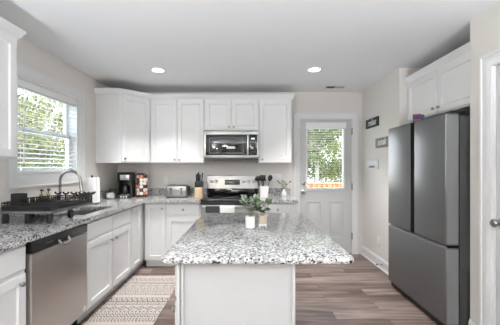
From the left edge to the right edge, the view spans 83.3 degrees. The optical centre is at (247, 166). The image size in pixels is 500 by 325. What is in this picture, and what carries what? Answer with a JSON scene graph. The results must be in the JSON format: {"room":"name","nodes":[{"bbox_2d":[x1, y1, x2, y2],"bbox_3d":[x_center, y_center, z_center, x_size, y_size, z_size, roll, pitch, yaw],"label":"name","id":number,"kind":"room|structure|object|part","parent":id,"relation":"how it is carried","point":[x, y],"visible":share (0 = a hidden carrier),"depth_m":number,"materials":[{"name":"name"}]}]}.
{"room":"kitchen","nodes":[
{"label":"kitchen","id":0,"kind":"room"},
{"bbox_2d":[0,38,116,206],"bbox_3d":[-2.050,0.091,-0.800,0.140,2.454,10.400,0,0,0],"label":"wall","id":1,"kind":"structure","parent":0,"point":[30,55],"depth_m":3.10,"materials":[{"name":"paint"}]},
{"bbox_2d":[0,16,26,158],"bbox_3d":[-1.800,-0.522,1.590,0.358,0.936,0.948,0,0,0],"label":"upper cabinet","id":2,"kind":"object","parent":1,"relation":"attached to","point":[10,33],"visible":1,"depth_m":1.95,"materials":[{"name":"white wood"}]},
{"bbox_3d":[-1.660,-0.490,1.802,0.020,0.848,0.413,0,0,0],"label":"door","id":3,"kind":"part","parent":2,"relation":"part of","materials":[{"name":"white wood"}]},
{"bbox_3d":[-1.802,-0.951,1.590,0.353,0.078,0.948,0,0,0],"label":"crown moulding","id":4,"kind":"part","parent":2,"relation":"part of","materials":[{"name":"white wood"}]},
{"bbox_2d":[6,62,84,188],"bbox_3d":[-2.038,-0.354,2.837,0.164,1.075,1.075,0,0,0],"label":"window","id":5,"kind":"structure","parent":1,"relation":"in","point":[14,180],"depth_m":2.95,"materials":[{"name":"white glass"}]},
{"bbox_3d":[-2.099,-0.550,2.837,0.030,0.447,0.839,0,0,0],"label":"sash","id":6,"kind":"part","parent":5,"relation":"part of","materials":[{"name":"clear glass"}]},
{"bbox_3d":[-2.065,-0.151,2.837,0.030,0.432,0.839,0,0,0],"label":"sash","id":7,"kind":"part","parent":5,"relation":"part of","materials":[{"name":"white plastic"}]},
{"bbox_2d":[18,78,75,173],"bbox_3d":[-2.010,-0.355,2.837,0.063,0.833,0.831,0,0,0],"label":"window blind","id":8,"kind":"object","parent":5,"relation":"attached to","point":[23,84],"visible":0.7,"depth_m":2.73,"materials":[{"name":"white plastic"}]},
{"bbox_3d":[-2.016,0.047,2.837,0.044,0.028,0.827,0,0,0],"label":"rail","id":9,"kind":"part","parent":8,"relation":"part of","materials":[{"name":"white plastic"}]},
{"bbox_2d":[0,188,206,219],"bbox_3d":[-1.296,0.372,2.655,1.366,0.102,3.209,0,0,0],"label":"backsplash","id":10,"kind":"structure","parent":1,"relation":"attached to","point":[151,191],"depth_m":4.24,"materials":[{"name":"stone"}]},
{"bbox_2d":[117,92,361,253],"bbox_3d":[-0.052,0.091,4.330,3.855,2.454,0.140,0,0,0],"label":"wall","id":11,"kind":"structure","parent":0,"point":[302,102],"depth_m":4.26,"materials":[{"name":"paint"}]},
{"bbox_2d":[96,95,150,162],"bbox_3d":[-1.675,-0.511,3.954,0.608,0.914,0.609,0,0,0],"label":"upper cabinet","id":12,"kind":"object","parent":11,"relation":"attached to","point":[123,123],"visible":1,"depth_m":3.66,"materials":[{"name":"white wood"}]},
{"bbox_3d":[-1.514,-0.500,3.794,0.381,0.869,0.020,0,0,-45],"label":"door","id":13,"kind":"part","parent":12,"relation":"part of","materials":[{"name":"white wood"}]},
{"bbox_2d":[94,88,294,100],"bbox_3d":[-0.659,-0.977,3.915,2.697,0.078,0.356,0,0,-7],"label":"trim","id":14,"kind":"structure","parent":12,"relation":"attached to","point":[98,91],"depth_m":3.91,"materials":[{"name":"white wood"}]},
{"bbox_2d":[163,176,167,183],"bbox_3d":[-1.250,0.201,4.255,0.072,0.115,0.009,0,0,0],"label":"wall outlet","id":15,"kind":"object","parent":11,"relation":"attached to","point":[165,178],"visible":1,"depth_m":4.25,"materials":[{"name":"white plastic"}]},
{"bbox_2d":[151,100,207,162],"bbox_3d":[-0.991,-0.511,4.080,0.759,0.914,0.358,0,0,0],"label":"upper cabinet","id":16,"kind":"object","parent":11,"relation":"attached to","point":[177,126],"visible":0.99,"depth_m":3.94,"materials":[{"name":"white wood"}]},
{"bbox_3d":[-1.177,-0.502,3.940,0.363,0.872,0.020,0,0,0],"label":"door","id":17,"kind":"part","parent":16,"relation":"part of","materials":[{"name":"white wood"}]},
{"bbox_3d":[-0.803,-0.502,3.940,0.363,0.872,0.020,0,0,0],"label":"door","id":18,"kind":"part","parent":16,"relation":"part of","materials":[{"name":"white wood"}]},
{"bbox_2d":[205,100,258,129],"bbox_3d":[-0.231,-0.738,4.080,0.759,0.461,0.358,0,0,0],"label":"upper cabinet","id":19,"kind":"object","parent":11,"relation":"attached to","point":[219,114],"visible":0.93,"depth_m":3.94,"materials":[{"name":"white wood"}]},
{"bbox_3d":[-0.416,-0.729,3.940,0.363,0.419,0.020,0,0,0],"label":"door","id":20,"kind":"part","parent":19,"relation":"part of","materials":[{"name":"white wood"}]},
{"bbox_2d":[204,130,258,160],"bbox_3d":[-0.230,-0.296,4.032,0.756,0.418,0.447,0,0,0],"label":"microwave","id":21,"kind":"object","parent":19,"relation":"attached to","point":[219,145],"visible":1,"depth_m":3.85,"materials":[{"name":"silver metal"}]},
{"bbox_3d":[-0.293,-0.302,3.858,0.570,0.280,0.024,0,0,0],"label":"door glass","id":22,"kind":"part","parent":21,"relation":"part of","materials":[{"name":"black glass"}]},
{"bbox_3d":[-0.002,-0.304,3.829,0.028,0.265,0.042,0,0,0],"label":"handle","id":23,"kind":"part","parent":21,"relation":"part of","materials":[{"name":"metal"}]},
{"bbox_3d":[0.061,-0.302,3.858,0.134,0.280,0.023,0,0,0],"label":"control panel","id":24,"kind":"part","parent":21,"relation":"part of","materials":[{"name":"black glass"}]},
{"bbox_3d":[-0.043,-0.729,3.940,0.363,0.419,0.020,0,0,0],"label":"door","id":25,"kind":"part","parent":19,"relation":"part of","materials":[{"name":"white wood"}]},
{"bbox_2d":[258,188,289,194],"bbox_3d":[0.397,0.372,4.248,0.487,0.102,0.021,0,0,0],"label":"backsplash","id":26,"kind":"structure","parent":11,"relation":"attached to","point":[271,191],"depth_m":4.24,"materials":[{"name":"stone"}]},
{"bbox_2d":[258,100,290,162],"bbox_3d":[0.381,-0.511,4.080,0.461,0.914,0.358,0,0,0],"label":"upper cabinet","id":27,"kind":"object","parent":11,"relation":"attached to","point":[274,115],"visible":0.97,"depth_m":3.94,"materials":[{"name":"white wood"}]},
{"bbox_2d":[272,174,280,180],"bbox_3d":[0.430,0.161,4.255,0.145,0.115,0.009,0,0,0],"label":"light switch","id":28,"kind":"object","parent":11,"relation":"attached to","point":[276,177],"visible":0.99,"depth_m":4.25,"materials":[{"name":"white plastic"}]},
{"bbox_2d":[294,113,358,253],"bbox_3d":[1.182,0.249,4.303,0.976,2.138,0.195,0,0,0],"label":"door","id":29,"kind":"structure","parent":11,"relation":"in","point":[335,210],"depth_m":4.27,"materials":[{"name":"paint"}]},
{"bbox_2d":[308,133,342,188],"bbox_3d":[1.177,-0.126,4.264,0.532,0.922,0.024,0,0,0],"label":"blind","id":30,"kind":"object","parent":29,"relation":"attached to","point":[308,133],"depth_m":4.25,"materials":[{"name":"white plastic"}]},
{"bbox_3d":[1.177,-0.127,4.277,0.596,0.976,0.022,0,0,0],"label":"lite frame","id":31,"kind":"part","parent":29,"relation":"part of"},
{"bbox_2d":[0,0,499,91],"bbox_3d":[0.260,-1.211,-0.870,4.760,0.150,10.540,0,0,0],"label":"ceiling","id":32,"kind":"structure","parent":0,"point":[201,45],"depth_m":2.45,"materials":[{"name":"paint"}]},
{"bbox_2d":[150,67,165,72],"bbox_3d":[-1.054,-1.131,3.290,0.176,0.008,0.176,0,0,0],"label":"recessed light","id":33,"kind":"object","parent":32,"relation":"in","point":[155,69],"visible":1,"depth_m":3.29,"materials":[{"name":"white plastic"}]},
{"bbox_2d":[307,67,321,71],"bbox_3d":[0.773,-1.131,3.270,0.176,0.008,0.176,0,0,0],"label":"recessed light","id":34,"kind":"object","parent":32,"relation":"in","point":[312,69],"visible":1,"depth_m":3.26,"materials":[{"name":"white plastic"}]},
{"bbox_2d":[325,86,345,87],"bbox_3d":[1.235,-1.131,3.980,0.280,0.008,0.120,0,0,0],"label":"ceiling vent","id":35,"kind":"object","parent":32,"relation":"in","point":[326,86],"visible":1,"depth_m":3.96,"materials":[{"name":"black plastic"}]},
{"bbox_2d":[77,254,439,324],"bbox_3d":[0.260,1.368,-0.870,4.760,0.100,10.540,0,0,0],"label":"floor","id":36,"kind":"structure","parent":0,"point":[360,292],"depth_m":2.82,"materials":[{"name":"brown wood"}]},
{"bbox_2d":[0,244,25,324],"bbox_3d":[-1.653,0.890,1.400,0.653,0.856,0.660,0,0,0],"label":"base cabinet","id":37,"kind":"object","parent":36,"relation":"on","point":[12,261],"visible":1,"depth_m":1.63,"materials":[{"name":"white wood"}]},
{"bbox_3d":[-1.365,0.551,1.400,0.020,0.143,0.636,0,0,0],"label":"drawer","id":38,"kind":"part","parent":37,"relation":"part of","materials":[{"name":"white wood"}]},
{"bbox_3d":[-1.365,0.928,1.400,0.020,0.564,0.636,0,0,0],"label":"door","id":39,"kind":"part","parent":37,"relation":"part of","materials":[{"name":"white wood"}]},
{"bbox_2d":[25,223,86,324],"bbox_3d":[-1.632,0.892,2.045,0.646,0.851,0.608,0,0,0],"label":"dishwasher","id":40,"kind":"object","parent":36,"relation":"on","point":[56,264],"visible":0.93,"depth_m":1.98,"materials":[{"name":"silver metal"}]},
{"bbox_3d":[-1.359,0.505,2.045,0.037,0.070,0.604,0,0,0],"label":"control panel","id":41,"kind":"part","parent":40,"relation":"part of","materials":[{"name":"black plastic"}]},
{"bbox_3d":[-1.331,0.537,2.047,0.044,0.051,0.129,0,0,0],"label":"handle","id":42,"kind":"part","parent":40,"relation":"part of","materials":[{"name":"silver metal"}]},
{"bbox_2d":[77,208,130,323],"bbox_3d":[-1.653,0.890,2.817,0.653,0.856,0.915,0,0,0],"label":"base cabinet","id":43,"kind":"object","parent":36,"relation":"on","point":[108,237],"visible":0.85,"depth_m":2.71,"materials":[{"name":"white wood"}]},
{"bbox_3d":[-1.365,0.551,2.592,0.020,0.143,0.440,0,0,0],"label":"drawer","id":44,"kind":"part","parent":43,"relation":"part of","materials":[{"name":"white wood"}]},
{"bbox_3d":[-1.365,0.928,2.592,0.020,0.564,0.440,0,0,0],"label":"door","id":45,"kind":"part","parent":43,"relation":"part of","materials":[{"name":"white wood"}]},
{"bbox_3d":[-1.365,0.928,3.042,0.020,0.564,0.441,0,0,0],"label":"door","id":46,"kind":"part","parent":43,"relation":"part of","materials":[{"name":"white wood"}]},
{"bbox_3d":[-1.365,0.551,3.042,0.020,0.143,0.441,0,0,0],"label":"drawer","id":47,"kind":"part","parent":43,"relation":"part of","materials":[{"name":"white wood"}]},
{"bbox_2d":[82,275,174,324],"bbox_3d":[-1.087,1.314,2.405,0.600,0.010,2.021,0,0,0],"label":"runner rug","id":48,"kind":"object","parent":36,"relation":"on","point":[140,301],"visible":0.97,"depth_m":2.70,"materials":[{"name":"beige fabric"}]},
{"bbox_2d":[125,203,144,279],"bbox_3d":[-1.667,0.890,3.767,0.624,0.856,0.982,0,0,0],"label":"base cabinet","id":49,"kind":"object","parent":36,"relation":"on","point":[137,221],"visible":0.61,"depth_m":3.47,"materials":[{"name":"white wood"}]},
{"bbox_2d":[0,188,206,251],"bbox_3d":[-1.296,0.391,2.655,1.366,0.140,3.209,0,0,0],"label":"countertop","id":50,"kind":"structure","parent":49,"relation":"on","point":[15,233],"depth_m":2.35,"materials":[{"name":"stone"}]},
{"bbox_2d":[0,191,95,223],"bbox_3d":[-1.642,0.312,2.370,0.417,0.220,0.580,0,0,0],"label":"dish rack","id":51,"kind":"object","parent":50,"relation":"on","point":[20,204],"visible":1,"depth_m":2.14,"materials":[{"name":"black plastic"}]},
{"bbox_3d":[-1.820,0.383,2.110,0.030,0.071,0.030,0,0,0],"label":"leg","id":52,"kind":"part","parent":51,"relation":"part of","materials":[{"name":"black plastic"}]},
{"bbox_3d":[-1.653,0.383,2.110,0.030,0.071,0.030,0,0,0],"label":"leg","id":53,"kind":"part","parent":51,"relation":"part of","materials":[{"name":"black plastic"}]},
{"bbox_2d":[1,195,91,210],"bbox_3d":[-1.653,0.292,2.370,0.377,0.074,0.562,0,0,0],"label":"wire basket","id":54,"kind":"object","parent":51,"relation":"on","point":[55,203],"depth_m":2.21,"materials":[{"name":"black metal"}]},
{"bbox_2d":[0,202,92,213],"bbox_3d":[-1.653,0.338,2.370,0.395,0.018,0.580,0,0,0],"label":"tray","id":55,"kind":"object","parent":51,"relation":"on","point":[70,207],"depth_m":2.09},
{"bbox_3d":[-1.485,0.383,2.110,0.030,0.071,0.030,0,0,0],"label":"leg","id":56,"kind":"part","parent":51,"relation":"part of","materials":[{"name":"black plastic"}]},
{"bbox_3d":[-1.485,0.383,2.350,0.030,0.071,0.030,0,0,0],"label":"leg","id":57,"kind":"part","parent":51,"relation":"part of","materials":[{"name":"black plastic"}]},
{"bbox_2d":[59,170,83,200],"bbox_3d":[-1.777,0.224,2.856,0.277,0.398,0.135,0,0,0],"label":"faucet","id":58,"kind":"object","parent":50,"relation":"on","point":[81,188],"visible":0.64,"depth_m":2.81,"materials":[{"name":"silver metal"}]},
{"bbox_2d":[58,210,99,214],"bbox_3d":[-1.640,0.561,2.745,0.424,0.199,0.574,0,0,0],"label":"sink","id":59,"kind":"object","parent":50,"relation":"in","point":[75,212],"visible":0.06,"depth_m":3.02,"materials":[{"name":"metal"}]},
{"bbox_2d":[106,189,114,198],"bbox_3d":[-1.830,0.357,3.740,0.112,0.131,0.113,0,0,0],"label":"glass canister","id":60,"kind":"object","parent":50,"relation":"on","point":[110,194],"visible":1,"depth_m":3.70,"materials":[{"name":"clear glass"}]},
{"bbox_2d":[117,172,135,197],"bbox_3d":[-1.700,0.247,3.929,0.190,0.350,0.262,0,0,-8],"label":"coffee maker","id":61,"kind":"object","parent":50,"relation":"on","point":[126,180],"visible":0.98,"depth_m":3.84,"materials":[{"name":"black plastic"}]},
{"bbox_3d":[-1.776,0.286,3.881,0.016,0.200,0.135,0,0,-8],"label":"rail","id":62,"kind":"part","parent":61,"relation":"part of","materials":[{"name":"black plastic"}]},
{"bbox_3d":[-1.614,0.286,3.904,0.016,0.200,0.135,0,0,-8],"label":"rail","id":63,"kind":"part","parent":61,"relation":"part of","materials":[{"name":"black plastic"}]},
{"bbox_2d":[135,173,147,196],"bbox_3d":[-1.530,0.256,4.040,0.170,0.332,0.170,0,0,0],"label":"pod carousel","id":64,"kind":"object","parent":50,"relation":"on","point":[139,195],"visible":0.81,"depth_m":3.99,"materials":[{"name":"black plastic"}]},
{"bbox_2d":[165,184,189,197],"bbox_3d":[-0.995,0.337,3.970,0.336,0.171,0.250,0,0,-3],"label":"toaster","id":65,"kind":"object","parent":50,"relation":"on","point":[173,190],"visible":1,"depth_m":3.87,"materials":[{"name":"silver metal"}]},
{"bbox_2d":[195,181,203,197],"bbox_3d":[-0.670,0.310,3.874,0.107,0.225,0.133,0,0,0],"label":"knife block","id":66,"kind":"object","parent":50,"relation":"on","point":[199,185],"visible":0.91,"depth_m":3.81,"materials":[{"name":"brown wood"}]},
{"bbox_3d":[-1.800,0.258,3.240,0.164,0.328,0.164,0,0,0],"label":"paper towel holder","id":67,"kind":"object","parent":50,"relation":"on","visible":0},
{"bbox_2d":[85,177,99,202],"bbox_3d":[-1.799,0.266,3.240,0.136,0.288,0.134,0,0,0],"label":"paper towel roll","id":68,"kind":"object","parent":67,"relation":"on","point":[92,184],"visible":0.76,"depth_m":3.20,"materials":[{"name":"white paper"}]},
{"bbox_3d":[-1.365,0.845,3.430,0.020,0.730,0.272,0,0,0],"label":"door","id":69,"kind":"part","parent":49,"relation":"part of","materials":[{"name":"white wood"}]},
{"bbox_2d":[145,203,167,265],"bbox_3d":[-1.208,0.890,3.940,0.283,0.856,0.638,0,0,0],"label":"base cabinet","id":70,"kind":"object","parent":36,"relation":"on","point":[155,213],"visible":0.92,"depth_m":3.66,"materials":[{"name":"white wood"}]},
{"bbox_2d":[166,203,200,265],"bbox_3d":[-0.840,0.890,3.940,0.453,0.856,0.638,0,0,0],"label":"base cabinet","id":71,"kind":"object","parent":36,"relation":"on","point":[180,217],"visible":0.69,"depth_m":3.65,"materials":[{"name":"white wood"}]},
{"bbox_3d":[-0.840,0.551,3.660,0.429,0.143,0.020,0,0,0],"label":"drawer","id":72,"kind":"part","parent":71,"relation":"part of","materials":[{"name":"white wood"}]},
{"bbox_3d":[-0.840,0.928,3.660,0.429,0.564,0.020,0,0,0],"label":"door","id":73,"kind":"part","parent":71,"relation":"part of","materials":[{"name":"white wood"}]},
{"bbox_2d":[200,175,258,215],"bbox_3d":[-0.231,0.723,3.899,0.756,1.190,0.702,0,0,0],"label":"range","id":74,"kind":"object","parent":36,"relation":"on","point":[222,190],"visible":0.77,"depth_m":4.17,"materials":[{"name":"silver metal"}]},
{"bbox_2d":[205,206,219,212],"bbox_3d":[-0.449,0.675,3.557,0.173,0.366,0.048,0,0,0],"label":"dish towel","id":75,"kind":"object","parent":74,"relation":"hanging from","point":[209,209],"visible":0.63,"depth_m":3.54,"materials":[{"name":"grey fabric"}]},
{"bbox_2d":[220,206,234,212],"bbox_3d":[-0.261,0.655,3.557,0.182,0.326,0.048,0,0,0],"label":"dish towel","id":76,"kind":"object","parent":74,"relation":"hanging from","point":[223,209],"visible":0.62,"depth_m":3.54,"materials":[{"name":"white fabric"}]},
{"bbox_2d":[200,195,258,201],"bbox_3d":[-0.231,0.428,3.885,0.756,0.034,0.580,0,0,0],"label":"cooktop","id":77,"kind":"object","parent":74,"relation":"in","point":[208,198],"depth_m":3.67,"materials":[{"name":"black glass"}]},
{"bbox_3d":[-0.231,0.793,3.630,0.748,0.610,0.040,0,0,0],"label":"oven door","id":78,"kind":"part","parent":74,"relation":"part of","materials":[{"name":"silver metal"}]},
{"bbox_2d":[171,264,294,324],"bbox_3d":[-0.080,0.886,1.942,0.603,0.864,1.247,0,0,0],"label":"kitchen island","id":79,"kind":"object","parent":36,"relation":"on","point":[206,294],"visible":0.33,"depth_m":1.33,"materials":[{"name":"paint"}]},
{"bbox_3d":[-0.328,0.886,1.324,0.016,0.864,0.012,0,0,0],"label":"corner trim","id":80,"kind":"part","parent":79,"relation":"part of","materials":[{"name":"paint"}]},
{"bbox_3d":[-0.308,0.886,1.324,0.012,0.864,0.012,0,0,0],"label":"corner trim","id":81,"kind":"part","parent":79,"relation":"part of","materials":[{"name":"paint"}]},
{"bbox_2d":[161,213,353,263],"bbox_3d":[0.045,0.438,1.950,0.910,0.030,1.300,0,0,0],"label":"island countertop","id":82,"kind":"structure","parent":79,"relation":"on","point":[214,238],"depth_m":1.55,"materials":[{"name":"stone"}]},
{"bbox_2d":[239,193,262,228],"bbox_3d":[0.024,0.306,1.957,0.161,0.233,0.168,0,0,-30],"label":"potted plant","id":83,"kind":"object","parent":82,"relation":"on","point":[249,219],"visible":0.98,"depth_m":1.94,"materials":[{"name":"green plant"}]},
{"bbox_3d":[0.016,0.381,1.955,0.068,0.083,0.068,0,0,0],"label":"pot","id":84,"kind":"part","parent":83,"relation":"part of","materials":[{"name":"white ceramic"}]},
{"bbox_2d":[254,198,271,227],"bbox_3d":[0.109,0.318,1.954,0.137,0.204,0.148,0,0,0],"label":"potted plant","id":85,"kind":"object","parent":82,"relation":"on","point":[262,218],"visible":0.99,"depth_m":1.94,"materials":[{"name":"green plant"}]},
{"bbox_3d":[0.103,0.369,1.965,0.066,0.070,0.066,0,0,0],"label":"pot","id":86,"kind":"part","parent":85,"relation":"part of","materials":[{"name":"beige ceramic"}]},
{"bbox_3d":[0.215,0.886,1.324,0.014,0.864,0.012,0,0,0],"label":"corner trim","id":87,"kind":"part","parent":79,"relation":"part of","materials":[{"name":"paint"}]},
{"bbox_2d":[259,203,294,212],"bbox_3d":[0.388,0.890,3.940,0.465,0.856,0.638,0,0,0],"label":"base cabinet","id":88,"kind":"object","parent":36,"relation":"on","point":[275,207],"visible":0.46,"depth_m":3.65,"materials":[{"name":"white wood"}]},
{"bbox_2d":[258,188,297,202],"bbox_3d":[0.399,0.391,3.934,0.492,0.140,0.649,0,0,0],"label":"countertop","id":89,"kind":"structure","parent":88,"relation":"on","point":[274,194],"depth_m":3.90,"materials":[{"name":"stone"}]},
{"bbox_2d":[259,186,268,196],"bbox_3d":[0.225,0.345,3.980,0.124,0.155,0.124,0,0,0],"label":"utensil crock","id":90,"kind":"object","parent":89,"relation":"on","point":[263,189],"visible":0.91,"depth_m":3.92,"materials":[{"name":"white ceramic"}]},
{"bbox_2d":[277,180,290,196],"bbox_3d":[0.517,0.303,4.007,0.202,0.239,0.177,0,0,0],"label":"potted plant","id":91,"kind":"object","parent":89,"relation":"on","point":[283,194],"visible":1,"depth_m":4.00,"materials":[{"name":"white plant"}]},
{"bbox_3d":[0.515,0.370,4.020,0.072,0.105,0.072,0,0,0],"label":"pot","id":92,"kind":"part","parent":91,"relation":"part of","materials":[{"name":"white ceramic"}]},
{"bbox_2d":[388,111,469,324],"bbox_3d":[1.958,0.434,2.671,0.800,1.768,0.909,0,0,0],"label":"refrigerator","id":93,"kind":"object","parent":36,"relation":"on","point":[429,158],"visible":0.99,"depth_m":2.37,"materials":[{"name":"metal"}]},
{"bbox_3d":[1.612,0.099,2.911,0.108,1.046,0.428,0,0,0],"label":"door","id":94,"kind":"part","parent":93,"relation":"part of","materials":[{"name":"metal"}]},
{"bbox_2d":[412,114,424,121],"bbox_3d":[1.638,-0.466,2.700,0.096,0.082,0.092,0,0,35],"label":"snack box","id":95,"kind":"object","parent":93,"relation":"on","point":[416,117],"visible":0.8,"depth_m":2.67,"materials":[{"name":"blue cardboard"}]},
{"bbox_3d":[1.612,0.948,2.671,0.108,0.611,0.908,0,0,0],"label":"freezer drawer","id":96,"kind":"part","parent":93,"relation":"part of","materials":[{"name":"metal"}]},
{"bbox_3d":[1.612,0.099,2.428,0.108,1.046,0.422,0,0,0],"label":"door","id":97,"kind":"part","parent":93,"relation":"part of","materials":[{"name":"metal"}]},
{"bbox_3d":[1.616,0.948,2.217,0.090,0.587,0.002,0,0,0],"label":"edge panel","id":98,"kind":"part","parent":93,"relation":"part of","materials":[{"name":"grey metal"}]},
{"bbox_3d":[1.616,0.099,2.217,0.090,1.022,0.002,0,0,0],"label":"edge panel","id":99,"kind":"part","parent":93,"relation":"part of","materials":[{"name":"grey metal"}]},
{"bbox_2d":[362,2,499,261],"bbox_3d":[2.188,0.091,-0.870,0.905,2.454,10.260,0,0,0],"label":"wall","id":100,"kind":"structure","parent":0,"point":[387,99],"depth_m":3.65,"materials":[{"name":"paint"}]},
{"bbox_2d":[366,116,378,128],"bbox_3d":[1.725,-0.613,3.905,0.018,0.126,0.380,0,0,0],"label":"wall sign","id":101,"kind":"object","parent":100,"relation":"attached to","point":[373,122],"visible":1,"depth_m":3.88,"materials":[{"name":"black wood"}]},
{"bbox_2d":[366,160,378,168],"bbox_3d":[1.726,-0.033,3.910,0.016,0.124,0.370,0,0,0],"label":"wall sign","id":102,"kind":"object","parent":100,"relation":"attached to","point":[370,164],"visible":1,"depth_m":3.88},
{"bbox_2d":[361,245,387,274],"bbox_3d":[1.720,1.250,3.740,0.030,0.135,1.039,0,0,0],"label":"baseboard","id":103,"kind":"structure","parent":100,"relation":"attached to","point":[372,257],"depth_m":3.79,"materials":[{"name":"white wood"}]},
{"bbox_2d":[375,136,387,147],"bbox_3d":[1.726,-0.316,3.612,0.016,0.128,0.365,0,0,0],"label":"wall sign","id":104,"kind":"object","parent":100,"relation":"attached to","point":[379,142],"visible":0.98,"depth_m":3.62,"materials":[{"name":"grey wood"}]},
{"bbox_2d":[468,319,478,324],"bbox_3d":[1.720,1.250,2.144,0.030,0.135,0.098,0,0,0],"label":"baseboard","id":105,"kind":"structure","parent":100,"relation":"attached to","point":[470,322],"depth_m":2.16,"materials":[{"name":"white wood"}]},
{"bbox_2d":[479,48,499,324],"bbox_3d":[1.778,0.254,1.583,0.193,2.128,1.001,0,0,0],"label":"door","id":106,"kind":"structure","parent":100,"relation":"in","point":[489,64],"depth_m":2.01,"materials":[{"name":"paint"}]},
{"bbox_3d":[1.718,0.388,1.940,0.073,0.064,0.064,0,0,0],"label":"knob","id":107,"kind":"part","parent":106,"relation":"part of","materials":[{"name":"silver metal"}]},
{"bbox_2d":[470,12,484,323],"bbox_3d":[2.188,0.091,2.638,0.905,2.454,1.165,0,0,0],"label":"wall","id":108,"kind":"structure","parent":0,"point":[477,25],"depth_m":2.15,"materials":[{"name":"paint"}]},
{"bbox_2d":[405,42,469,121],"bbox_3d":[2.144,-0.764,2.708,0.707,0.504,1.021,0,0,0],"label":"upper cabinet","id":109,"kind":"object","parent":108,"relation":"attached to","point":[442,86],"visible":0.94,"depth_m":2.64,"materials":[{"name":"white wood"}]},
{"bbox_3d":[1.830,-0.731,2.959,0.020,0.414,0.489,0,0,0],"label":"door","id":110,"kind":"part","parent":109,"relation":"part of","materials":[{"name":"white wood"}]},
{"bbox_3d":[1.818,-0.977,2.709,0.044,0.078,1.014,0,0,0],"label":"crown moulding","id":111,"kind":"part","parent":109,"relation":"part of","materials":[{"name":"white wood"}]},
{"bbox_3d":[1.830,-0.731,2.458,0.020,0.414,0.494,0,0,0],"label":"door","id":112,"kind":"part","parent":109,"relation":"part of","materials":[{"name":"white wood"}]},
{"label":"outside","id":113,"kind":"structure","parent":0,"visible":0},
{"bbox_3d":[0.000,1.718,11.000,60.000,0.100,38.000,0,0,0],"label":"ground","id":114,"kind":"structure","parent":113,"visible":0},
{"bbox_2d":[18,91,64,168],"bbox_3d":[-4.981,-0.701,6.408,3.320,4.750,3.074,0,0,-28],"label":"tree","id":115,"kind":"object","parent":114,"relation":"on","point":[26,103],"visible":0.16,"depth_m":6.38,"materials":[{"name":"green plant"}]},
{"bbox_2d":[18,90,64,169],"bbox_3d":[-7.332,-1.368,10.241,4.989,6.103,4.865,0,0,0],"label":"tree","id":116,"kind":"object","parent":114,"relation":"on","point":[54,127],"visible":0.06,"depth_m":9.77,"materials":[{"name":"green plant"}]},
{"bbox_2d":[18,88,64,169],"bbox_3d":[-12.190,-2.662,16.572,7.954,8.714,8.255,0,0,-19],"label":"tree","id":117,"kind":"object","parent":114,"relation":"on","point":[18,88],"visible":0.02,"depth_m":16.50,"materials":[{"name":"green plant"}]},
{"bbox_2d":[308,182,341,186],"bbox_3d":[2.000,1.023,6.900,4.400,1.290,0.140,0,0,0],"label":"deck railing","id":118,"kind":"object","parent":114,"relation":"on","point":[310,184],"visible":0.05,"depth_m":6.85,"materials":[{"name":"brown wood"}]},
{"bbox_3d":[2.000,0.398,6.900,4.400,0.040,0.140,0,0,0],"label":"rail","id":119,"kind":"part","parent":118,"relation":"part of","materials":[{"name":"brown wood"}]},
{"bbox_3d":[2.000,0.834,6.900,4.400,0.829,0.040,0,0,0],"label":"cross rail","id":120,"kind":"part","parent":118,"relation":"part of","materials":[{"name":"brown wood"}]},
{"bbox_2d":[308,129,341,181],"bbox_3d":[2.123,-0.366,8.710,2.751,4.071,2.505,0,0,29],"label":"tree","id":121,"kind":"object","parent":114,"relation":"on","point":[314,145],"visible":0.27,"depth_m":8.28,"materials":[{"name":"green plant"}]},
{"bbox_2d":[308,131,341,181],"bbox_3d":[4.596,-1.228,19.018,6.942,6.022,6.752,0,0,-4],"label":"tree","id":122,"kind":"object","parent":114,"relation":"on","point":[325,152],"visible":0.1,"depth_m":18.16,"materials":[{"name":"green plant"}]},
{"bbox_2d":[319,131,341,181],"bbox_3d":[4.401,-0.292,12.616,2.764,3.999,3.071,0,0,5],"label":"tree","id":123,"kind":"object","parent":114,"relation":"on","point":[336,151],"visible":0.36,"depth_m":12.58,"materials":[{"name":"green plant"}]}
]}

